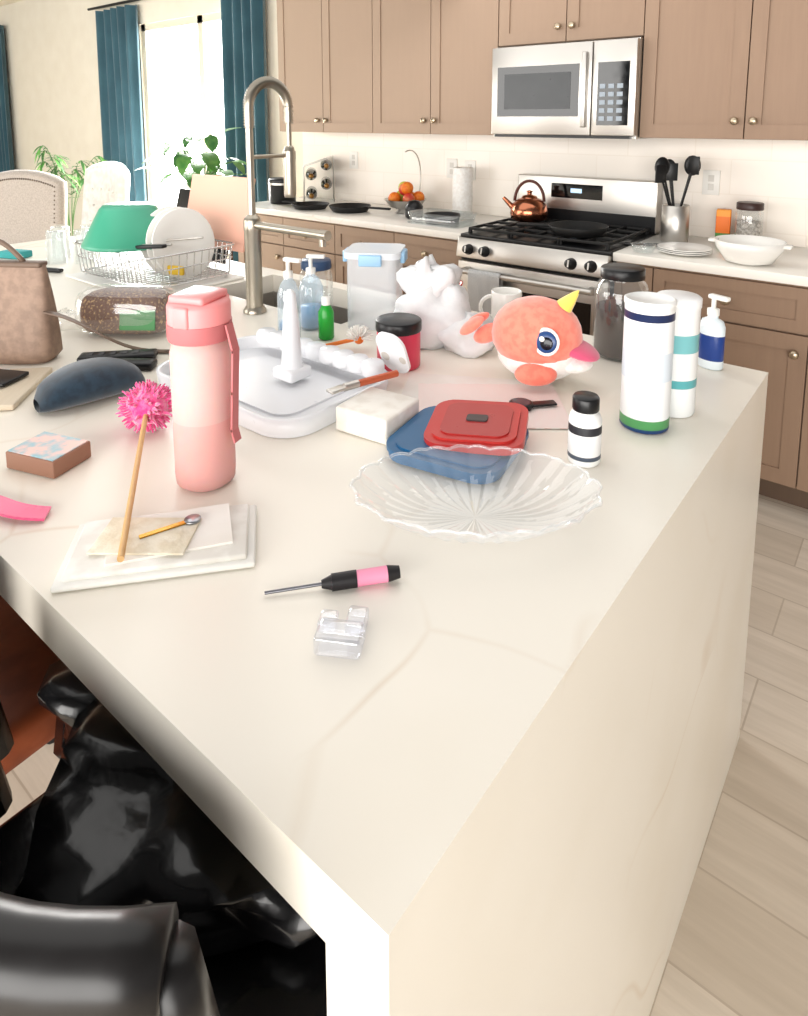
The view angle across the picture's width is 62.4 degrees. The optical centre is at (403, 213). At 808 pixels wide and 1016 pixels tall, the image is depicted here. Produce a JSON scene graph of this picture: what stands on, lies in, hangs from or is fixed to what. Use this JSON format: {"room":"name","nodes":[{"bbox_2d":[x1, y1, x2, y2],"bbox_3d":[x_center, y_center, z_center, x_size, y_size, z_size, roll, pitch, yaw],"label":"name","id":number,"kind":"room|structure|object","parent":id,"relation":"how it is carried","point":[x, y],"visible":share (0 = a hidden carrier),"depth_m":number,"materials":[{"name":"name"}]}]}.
{"room":"kitchen","nodes":[
{"label":"kitchen","id":0,"kind":"room"},
{"bbox_2d":[0,0,23,5],"bbox_3d":[-2.343,-1.625,2.014,12.340,0.080,6.380,6,10,38],"label":"ceiling","id":1,"kind":"structure","parent":0,"point":[2,2],"depth_m":7.37,"materials":[{"name":"paint"}]},
{"bbox_2d":[0,0,805,247],"bbox_3d":[-0.348,-0.558,4.588,12.200,2.750,0.140,6,10,38],"label":"wall","id":2,"kind":"structure","parent":0,"point":[51,45],"depth_m":6.91,"materials":[{"name":"paint"}]},
{"bbox_2d":[0,25,14,171],"bbox_3d":[-4.777,-0.926,7.916,0.600,2.490,0.093,6,10,38],"label":"curtain","id":3,"kind":"object","parent":2,"relation":"hanging from","point":[6,144],"visible":0.52,"depth_m":7.74,"materials":[{"name":"blue fabric"}]},
{"bbox_2d":[87,0,139,10],"bbox_3d":[-1.949,-1.813,5.502,2.650,0.024,0.024,6,10,38],"label":"curtain rod","id":4,"kind":"object","parent":2,"relation":"attached to","point":[126,1],"visible":1,"depth_m":6.04,"materials":[{"name":"black metal"}]},
{"bbox_2d":[95,4,146,201],"bbox_3d":[-2.616,-0.657,6.221,0.660,2.430,0.090,6,10,38],"label":"curtain","id":5,"kind":"object","parent":4,"relation":"hanging from","point":[117,32],"visible":0.62,"depth_m":6.11,"materials":[{"name":"blue fabric"}]},
{"bbox_2d":[220,0,268,261],"bbox_3d":[-1.183,-0.498,5.094,0.480,2.430,0.094,6,10,38],"label":"curtain","id":6,"kind":"object","parent":4,"relation":"hanging from","point":[243,22],"visible":0.48,"depth_m":5.03,"materials":[{"name":"blue fabric"}]},
{"bbox_2d":[141,12,228,259],"bbox_3d":[-1.794,-0.621,5.680,1.480,2.030,0.110,6,10,38],"label":"window","id":7,"kind":"structure","parent":2,"relation":"in","point":[182,57],"depth_m":5.78,"materials":[{"name":"beige glass"}]},
{"bbox_2d":[349,151,357,168],"bbox_3d":[-0.337,-0.359,4.495,0.074,0.115,0.008,6,10,38],"label":"outlet plates","id":8,"kind":"object","parent":2,"relation":"attached to","point":[353,156],"depth_m":4.49,"materials":[{"name":"white plastic"}]},
{"bbox_2d":[447,159,456,177],"bbox_3d":[0.290,-0.268,4.005,0.066,0.111,0.008,6,10,38],"label":"outlet plates","id":9,"kind":"object","parent":2,"relation":"attached to","point":[451,163],"depth_m":4.01,"materials":[{"name":"white plastic"}]},
{"bbox_2d":[465,160,475,179],"bbox_3d":[0.393,-0.255,3.924,0.071,0.111,0.008,6,10,38],"label":"outlet plates","id":10,"kind":"object","parent":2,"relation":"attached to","point":[468,163],"depth_m":3.91,"materials":[{"name":"white plastic"}]},
{"bbox_2d":[276,0,807,140],"bbox_3d":[1.199,-0.862,2.981,4.948,1.040,0.360,6,10,38],"label":"upper cabinet","id":11,"kind":"object","parent":2,"relation":"attached to","point":[713,69],"visible":1,"depth_m":3.33,"materials":[{"name":"brown wood"}]},
{"bbox_2d":[302,132,807,247],"bbox_3d":[1.829,-0.086,2.811,6.520,0.490,0.011,6,10,38],"label":"tiles","id":12,"kind":"structure","parent":2,"relation":"attached to","point":[773,173],"depth_m":3.54,"materials":[{"name":"white tile"}]},
{"bbox_2d":[491,37,643,138],"bbox_3d":[0.837,-0.595,3.270,0.728,0.440,0.417,6,10,38],"label":"microwave","id":13,"kind":"object","parent":2,"relation":"attached to","point":[586,89],"visible":0.98,"depth_m":3.10,"materials":[{"name":"silver metal"}]},
{"bbox_2d":[702,170,720,194],"bbox_3d":[1.432,-0.143,3.108,0.075,0.115,0.008,6,10,38],"label":"outlet plates","id":14,"kind":"object","parent":2,"relation":"attached to","point":[711,183],"depth_m":3.11,"materials":[{"name":"white plastic"}]},
{"bbox_2d":[0,494,807,1015],"bbox_3d":[-2.282,1.173,2.372,12.200,0.060,6.400,6,10,38],"label":"floor","id":15,"kind":"structure","parent":0,"point":[739,947],"depth_m":1.39,"materials":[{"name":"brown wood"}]},
{"bbox_2d":[0,595,60,774],"bbox_3d":[-0.643,0.840,1.075,0.488,0.962,0.541,5,10,34],"label":"stool","id":16,"kind":"object","parent":15,"relation":"on","point":[26,726],"visible":0.04,"depth_m":0.93,"materials":[{"name":"brown leather"}]},
{"bbox_2d":[0,170,66,245],"bbox_3d":[-2.625,0.300,4.313,0.652,1.127,0.658,2,8,13],"label":"dining chair","id":17,"kind":"object","parent":15,"relation":"on","point":[33,203],"visible":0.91,"depth_m":4.45,"materials":[{"name":"fabric"}]},
{"bbox_2d":[33,145,106,236],"bbox_3d":[-2.958,0.006,5.995,0.762,1.239,0.653,6,10,38],"label":"palm plant","id":18,"kind":"object","parent":15,"relation":"on","point":[39,154],"visible":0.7,"depth_m":5.83,"materials":[{"name":"green plant"}]},
{"bbox_2d":[81,161,129,234],"bbox_3d":[-2.459,0.187,5.077,0.651,1.138,0.793,-8,11,-43],"label":"dining chair","id":19,"kind":"object","parent":15,"relation":"on","point":[107,182],"visible":0.42,"depth_m":5.24,"materials":[{"name":"white fabric"}]},
{"bbox_2d":[0,761,326,1015],"bbox_3d":[-0.236,0.888,0.736,0.488,0.962,0.541,6,10,38],"label":"stool","id":20,"kind":"object","parent":15,"relation":"on","point":[57,959],"visible":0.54,"depth_m":0.42,"materials":[{"name":"black leather"}]},
{"bbox_2d":[14,660,317,957],"bbox_3d":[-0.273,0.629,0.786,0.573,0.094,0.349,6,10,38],"label":"trash bag","id":21,"kind":"object","parent":20,"relation":"on","point":[111,827],"visible":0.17,"depth_m":0.67,"materials":[{"name":"black plastic"}]},
{"bbox_2d":[134,127,246,260],"bbox_3d":[-1.405,0.119,4.595,0.732,1.407,0.707,6,10,38],"label":"pothos plant","id":22,"kind":"object","parent":15,"relation":"on","point":[181,160],"visible":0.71,"depth_m":4.47,"materials":[{"name":"green plant"}]},
{"bbox_2d":[238,196,510,295],"bbox_3d":[-0.226,0.439,4.107,1.767,0.910,0.646,6,10,38],"label":"base cabinet","id":23,"kind":"object","parent":15,"relation":"on","point":[421,238],"visible":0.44,"depth_m":3.78,"materials":[{"name":"brown wood"}]},
{"bbox_2d":[268,177,295,203],"bbox_3d":[-0.808,-0.153,4.434,0.181,0.168,0.181,6,10,38],"label":"canister","id":24,"kind":"object","parent":23,"relation":"on","point":[276,184],"visible":0.57,"depth_m":4.36,"materials":[{"name":"black metal"}]},
{"bbox_2d":[282,200,329,209],"bbox_3d":[-0.637,-0.052,4.208,0.373,0.032,0.236,6,10,38],"label":"pan","id":25,"kind":"object","parent":23,"relation":"on","point":[305,205],"visible":1,"depth_m":4.22,"materials":[{"name":"black metal"}]},
{"bbox_2d":[303,155,334,201],"bbox_3d":[-0.573,-0.231,4.486,0.208,0.307,0.303,-1,8,-7],"label":"spice rack","id":26,"kind":"object","parent":23,"relation":"on","point":[311,192],"visible":0.97,"depth_m":4.44,"materials":[{"name":"silver metal"}]},
{"bbox_2d":[329,203,390,213],"bbox_3d":[-0.260,-0.026,4.004,0.408,0.036,0.256,4,9,28],"label":"pan","id":27,"kind":"object","parent":23,"relation":"on","point":[347,208],"visible":1,"depth_m":3.97,"materials":[{"name":"black metal"}]},
{"bbox_2d":[384,150,425,213],"bbox_3d":[0.007,-0.189,3.956,0.254,0.372,0.254,-1,8,-6],"label":"fruit basket","id":28,"kind":"object","parent":23,"relation":"on","point":[398,200],"visible":0.88,"depth_m":3.93,"materials":[{"name":"orange food"}]},
{"bbox_2d":[405,200,422,218],"bbox_3d":[0.057,-0.022,3.733,0.100,0.105,0.100,1,8,8],"label":"pot","id":29,"kind":"object","parent":23,"relation":"on","point":[413,208],"visible":1,"depth_m":3.69,"materials":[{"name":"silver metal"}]},
{"bbox_2d":[424,211,459,223],"bbox_3d":[0.204,0.023,3.570,0.340,0.060,0.220,6,10,38],"label":"glass baking dish","id":30,"kind":"object","parent":23,"relation":"on","point":[439,217],"visible":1,"depth_m":3.51,"materials":[{"name":"grey"}]},
{"bbox_2d":[452,167,472,216],"bbox_3d":[0.336,-0.123,3.830,0.116,0.278,0.116,6,10,38],"label":"paper towel roll","id":31,"kind":"object","parent":23,"relation":"on","point":[462,188],"visible":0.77,"depth_m":3.78,"materials":[{"name":"white paper"}]},
{"bbox_2d":[0,234,767,1015],"bbox_3d":[-0.759,0.745,1.934,2.950,0.910,1.307,6,10,38],"label":"kitchen island","id":32,"kind":"object","parent":15,"relation":"on","point":[489,776],"visible":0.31,"depth_m":0.78,"materials":[{"name":"white stone"}]},
{"bbox_2d":[0,249,32,258],"bbox_3d":[-1.565,0.164,2.687,0.110,0.028,0.070,3,8,18],"label":"sponge","id":33,"kind":"object","parent":32,"relation":"on","point":[6,254],"visible":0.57,"depth_m":2.67,"materials":[{"name":"teal"}]},
{"bbox_2d":[0,495,50,520],"bbox_3d":[-0.568,0.417,0.949,0.155,0.009,0.041,3,8,17],"label":"ribbon","id":34,"kind":"object","parent":32,"relation":"on","point":[9,508],"visible":1,"depth_m":0.93,"materials":[{"name":"pink fabric"}]},
{"bbox_2d":[0,367,52,410],"bbox_3d":[-0.957,0.355,1.343,0.400,0.024,0.200,-1,8,-8],"label":"board","id":35,"kind":"object","parent":32,"relation":"on","point":[16,385],"visible":1,"depth_m":1.37,"materials":[{"name":"wood"}]},
{"bbox_2d":[6,431,90,478],"bbox_3d":[-0.574,0.389,1.080,0.100,0.030,0.075,3,9,20],"label":"box","id":36,"kind":"object","parent":32,"relation":"on","point":[46,454],"visible":1,"depth_m":1.06,"materials":[{"name":"brown"}]},
{"bbox_2d":[47,267,63,272],"bbox_3d":[-1.404,0.203,2.455,0.337,0.014,0.050,1,8,8],"label":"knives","id":37,"kind":"object","parent":32,"relation":"on","point":[55,270],"visible":0.28,"depth_m":2.42,"materials":[{"name":"black metal"}]},
{"bbox_2d":[0,239,169,363],"bbox_3d":[-0.786,0.196,1.533,0.567,0.286,0.099,0,8,1],"label":"handbag","id":38,"kind":"object","parent":32,"relation":"on","point":[30,332],"visible":0.94,"depth_m":1.50,"materials":[{"name":"leather"}]},
{"bbox_2d":[33,357,144,412],"bbox_3d":[-0.625,0.332,1.332,0.200,0.072,0.124,-8,11,-43],"label":"glasses case","id":39,"kind":"object","parent":32,"relation":"on","point":[84,381],"visible":0.98,"depth_m":1.29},
{"bbox_2d":[77,348,157,370],"bbox_3d":[-0.648,0.334,1.510,0.181,0.020,0.108,-1,8,-10],"label":"remote","id":40,"kind":"object","parent":32,"relation":"on","point":[144,359],"visible":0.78,"depth_m":1.52,"materials":[{"name":"black plastic"}]},
{"bbox_2d":[80,288,170,333],"bbox_3d":[-0.772,0.247,1.738,0.363,0.123,0.128,0,8,2],"label":"bread loaf","id":41,"kind":"object","parent":32,"relation":"on","point":[104,310],"visible":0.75,"depth_m":1.69,"materials":[{"name":"brown food"}]},
{"bbox_2d":[115,379,171,561],"bbox_3d":[-0.391,0.368,1.030,0.105,0.088,0.477,-3,9,-22],"label":"wand","id":42,"kind":"object","parent":32,"relation":"on","point":[147,407],"visible":0.98,"depth_m":1.17,"materials":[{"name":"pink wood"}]},
{"bbox_2d":[50,503,256,592],"bbox_3d":[-0.312,0.423,0.866,0.235,0.024,0.130,-2,8,-11],"label":"marble tray","id":43,"kind":"object","parent":32,"relation":"on","point":[221,537],"visible":1,"depth_m":0.84,"materials":[{"name":"white stone"}]},
{"bbox_2d":[65,174,255,294],"bbox_3d":[-0.847,0.054,2.345,0.527,0.342,0.524,6,10,38],"label":"dish rack","id":44,"kind":"object","parent":32,"relation":"on","point":[177,244],"visible":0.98,"depth_m":2.25,"materials":[{"name":"white plastic"}]},
{"bbox_2d":[166,285,240,491],"bbox_3d":[-0.304,0.263,1.011,0.097,0.298,0.100,-4,9,-26],"label":"water bottle","id":45,"kind":"object","parent":32,"relation":"on","point":[204,348],"visible":1,"depth_m":0.98,"materials":[{"name":"pink plastic"}]},
{"bbox_2d":[156,289,410,437],"bbox_3d":[-0.265,0.257,1.387,0.452,0.206,0.347,6,10,38],"label":"tray","id":46,"kind":"object","parent":32,"relation":"on","point":[285,377],"visible":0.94,"depth_m":1.37,"materials":[{"name":"white plastic"}]},
{"bbox_2d":[243,76,331,314],"bbox_3d":[-0.285,-0.044,1.852,0.334,0.672,0.197,6,10,38],"label":"faucet","id":47,"kind":"object","parent":32,"relation":"on","point":[252,224],"visible":1,"depth_m":1.89,"materials":[{"name":"silver metal"}]},
{"bbox_2d":[279,257,301,329],"bbox_3d":[-0.283,0.215,1.661,0.067,0.213,0.056,4,9,28],"label":"soap pump bottle","id":48,"kind":"object","parent":32,"relation":"on","point":[287,273],"visible":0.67,"depth_m":1.65,"materials":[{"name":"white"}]},
{"bbox_2d":[301,254,324,328],"bbox_3d":[-0.247,0.206,1.772,0.063,0.199,0.063,-6,10,-36],"label":"soap pump bottle","id":49,"kind":"object","parent":32,"relation":"on","point":[309,311],"visible":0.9,"depth_m":1.76,"materials":[{"name":"blue"}]},
{"bbox_2d":[301,257,330,271],"bbox_3d":[-0.256,0.207,1.947,0.096,0.149,0.096,6,10,38],"label":"jar","id":50,"kind":"object","parent":32,"relation":"on","point":[324,264],"visible":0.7,"depth_m":1.91,"materials":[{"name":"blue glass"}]},
{"bbox_2d":[318,296,333,339],"bbox_3d":[-0.197,0.264,1.688,0.040,0.109,0.039,6,10,38],"label":"bottle","id":51,"kind":"object","parent":32,"relation":"on","point":[325,313],"visible":1,"depth_m":1.67,"materials":[{"name":"green plastic"}]},
{"bbox_2d":[264,565,400,594],"bbox_3d":[-0.084,0.437,0.792,0.160,0.022,0.019,-1,8,-10],"label":"screwdriver","id":52,"kind":"object","parent":32,"relation":"on","point":[350,579],"visible":1,"depth_m":0.79,"materials":[{"name":"pink metal"}]},
{"bbox_2d":[326,325,372,345],"bbox_3d":[-0.167,0.301,1.588,0.192,0.061,0.067,-2,8,-16],"label":"brush","id":53,"kind":"object","parent":32,"relation":"on","point":[358,335],"visible":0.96,"depth_m":1.60,"materials":[{"name":"white plastic"}]},
{"bbox_2d":[326,370,418,444],"bbox_3d":[-0.043,0.347,1.240,0.141,0.069,0.172,5,9,32],"label":"box","id":54,"kind":"object","parent":32,"relation":"on","point":[374,414],"visible":0.94,"depth_m":1.18,"materials":[{"name":"white cardboard"}]},
{"bbox_2d":[343,243,407,266],"bbox_3d":[-0.077,0.196,1.815,0.168,0.207,0.168,1,8,8],"label":"clear container","id":55,"kind":"object","parent":32,"relation":"on","point":[367,254],"visible":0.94,"depth_m":1.75,"materials":[{"name":"blue"}]},
{"bbox_2d":[375,312,421,370],"bbox_3d":[-0.012,0.290,1.505,0.104,0.108,0.104,6,10,38],"label":"jar candle","id":56,"kind":"object","parent":32,"relation":"on","point":[407,327],"visible":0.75,"depth_m":1.47,"materials":[{"name":"red glass"}]},
{"bbox_2d":[393,254,494,358],"bbox_3d":[0.080,0.216,1.645,0.296,0.216,0.218,0,8,0],"label":"stuffed animal","id":57,"kind":"object","parent":32,"relation":"on","point":[434,293],"visible":0.79,"depth_m":1.62},
{"bbox_2d":[386,400,528,484],"bbox_3d":[0.103,0.370,1.131,0.216,0.047,0.224,4,9,28],"label":"container","id":58,"kind":"object","parent":32,"relation":"on","point":[468,441],"visible":1,"depth_m":1.08,"materials":[{"name":"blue plastic"}]},
{"bbox_2d":[401,373,568,428],"bbox_3d":[0.157,0.371,1.309,0.334,0.003,0.258,1,8,10],"label":"paper","id":59,"kind":"object","parent":32,"relation":"on","point":[430,389],"visible":0.5,"depth_m":1.35,"materials":[{"name":"white paper"}]},
{"bbox_2d":[509,398,556,410],"bbox_3d":[0.225,0.367,1.281,0.140,0.011,0.046,-1,8,-10],"label":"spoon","id":60,"kind":"object","parent":59,"relation":"on","point":[527,403],"visible":0.62,"depth_m":1.28,"materials":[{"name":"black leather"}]},
{"bbox_2d":[478,287,521,318],"bbox_3d":[0.265,0.256,1.795,0.107,0.095,0.082,-5,9,-30],"label":"mug","id":61,"kind":"object","parent":32,"relation":"on","point":[500,296],"visible":0.45,"depth_m":1.78,"materials":[{"name":"white ceramic"}]},
{"bbox_2d":[460,290,599,385],"bbox_3d":[0.268,0.252,1.423,0.292,0.202,0.183,3,9,22],"label":"plush","id":62,"kind":"object","parent":32,"relation":"on","point":[538,339],"visible":1,"depth_m":1.36,"materials":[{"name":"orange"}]},
{"bbox_2d":[567,391,601,467],"bbox_3d":[0.293,0.348,1.081,0.053,0.111,0.053,6,10,38],"label":"bottle","id":63,"kind":"object","parent":32,"relation":"on","point":[585,419],"visible":1,"depth_m":1.06,"materials":[{"name":"white plastic"}]},
{"bbox_2d":[594,263,645,359],"bbox_3d":[0.510,0.229,1.568,0.123,0.211,0.123,6,10,38],"label":"jar","id":64,"kind":"object","parent":32,"relation":"on","point":[609,314],"visible":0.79,"depth_m":1.53,"materials":[{"name":"clear glass"}]},
{"bbox_2d":[619,291,676,434],"bbox_3d":[0.438,0.267,1.202,0.089,0.238,0.089,6,10,38],"label":"canister","id":65,"kind":"object","parent":32,"relation":"on","point":[649,317],"visible":1,"depth_m":1.17,"materials":[{"name":"white plastic"}]},
{"bbox_2d":[657,290,702,417],"bbox_3d":[0.514,0.264,1.264,0.083,0.226,0.083,6,10,38],"label":"canister","id":66,"kind":"object","parent":32,"relation":"on","point":[689,304],"visible":0.66,"depth_m":1.23,"materials":[{"name":"white plastic"}]},
{"bbox_2d":[698,293,730,370],"bbox_3d":[0.690,0.263,1.488,0.044,0.167,0.064,-5,9,-31],"label":"sanitizer bottle","id":67,"kind":"object","parent":32,"relation":"on","point":[712,328],"visible":1,"depth_m":1.48,"materials":[{"name":"white plastic"}]},
{"bbox_2d":[456,173,662,335],"bbox_3d":[0.743,0.416,3.277,0.754,1.145,0.720,6,10,38],"label":"range","id":68,"kind":"object","parent":15,"relation":"on","point":[534,260],"visible":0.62,"depth_m":3.15,"materials":[{"name":"silver metal"}]},
{"bbox_2d":[467,269,502,313],"bbox_3d":[0.377,0.427,3.123,0.170,0.318,0.042,6,10,38],"label":"hanging towel","id":69,"kind":"object","parent":68,"relation":"hanging from","point":[480,283],"visible":0.54,"depth_m":3.10,"materials":[{"name":"white fabric"}]},
{"bbox_2d":[502,179,547,221],"bbox_3d":[0.643,-0.068,3.445,0.206,0.213,0.196,-3,9,-23],"label":"copper kettle","id":70,"kind":"object","parent":68,"relation":"on","point":[528,208],"visible":0.99,"depth_m":3.39,"materials":[{"name":"brown metal"}]},
{"bbox_2d":[518,221,608,237],"bbox_3d":[0.728,0.071,3.067,0.409,0.042,0.268,3,8,18],"label":"skillet","id":71,"kind":"object","parent":68,"relation":"on","point":[572,229],"visible":1,"depth_m":3.08,"materials":[{"name":"black metal"}]},
{"bbox_2d":[613,233,807,508],"bbox_3d":[2.072,0.693,2.301,2.575,0.910,0.646,6,10,38],"label":"base cabinet","id":72,"kind":"object","parent":15,"relation":"on","point":[765,319],"visible":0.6,"depth_m":2.50,"materials":[{"name":"brown wood"}]},
{"bbox_2d":[624,242,658,245],"bbox_3d":[1.095,0.137,2.920,0.252,0.010,0.060,2,8,13],"label":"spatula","id":73,"kind":"object","parent":72,"relation":"on","point":[625,243],"visible":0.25,"depth_m":2.92,"materials":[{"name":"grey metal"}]},
{"bbox_2d":[655,155,700,241],"bbox_3d":[1.230,-0.067,3.023,0.193,0.392,0.128,3,8,19],"label":"utensil crock","id":74,"kind":"object","parent":72,"relation":"on","point":[675,218],"visible":1,"depth_m":2.99,"materials":[{"name":"silver metal"}]},
{"bbox_2d":[657,242,712,255],"bbox_3d":[1.162,0.152,2.768,0.214,0.029,0.214,6,10,38],"label":"plates","id":75,"kind":"object","parent":72,"relation":"on","point":[675,248],"visible":1,"depth_m":2.76,"materials":[{"name":"white ceramic"}]},
{"bbox_2d":[715,208,731,235],"bbox_3d":[1.439,0.057,3.010,0.060,0.150,0.050,4,9,28],"label":"packet","id":76,"kind":"object","parent":72,"relation":"on","point":[723,216],"visible":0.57,"depth_m":2.99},
{"bbox_2d":[735,201,763,235],"bbox_3d":[1.507,0.048,2.916,0.110,0.193,0.110,6,10,38],"label":"jar","id":77,"kind":"object","parent":72,"relation":"on","point":[743,227],"visible":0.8,"depth_m":2.88,"materials":[{"name":"clear glass"}]},
{"bbox_2d":[708,234,792,265],"bbox_3d":[1.333,0.148,2.579,0.249,0.090,0.249,-2,8,-11],"label":"serving bowl","id":78,"kind":"object","parent":72,"relation":"on","point":[752,250],"visible":1,"depth_m":2.52,"materials":[{"name":"white ceramic"}]}
]}

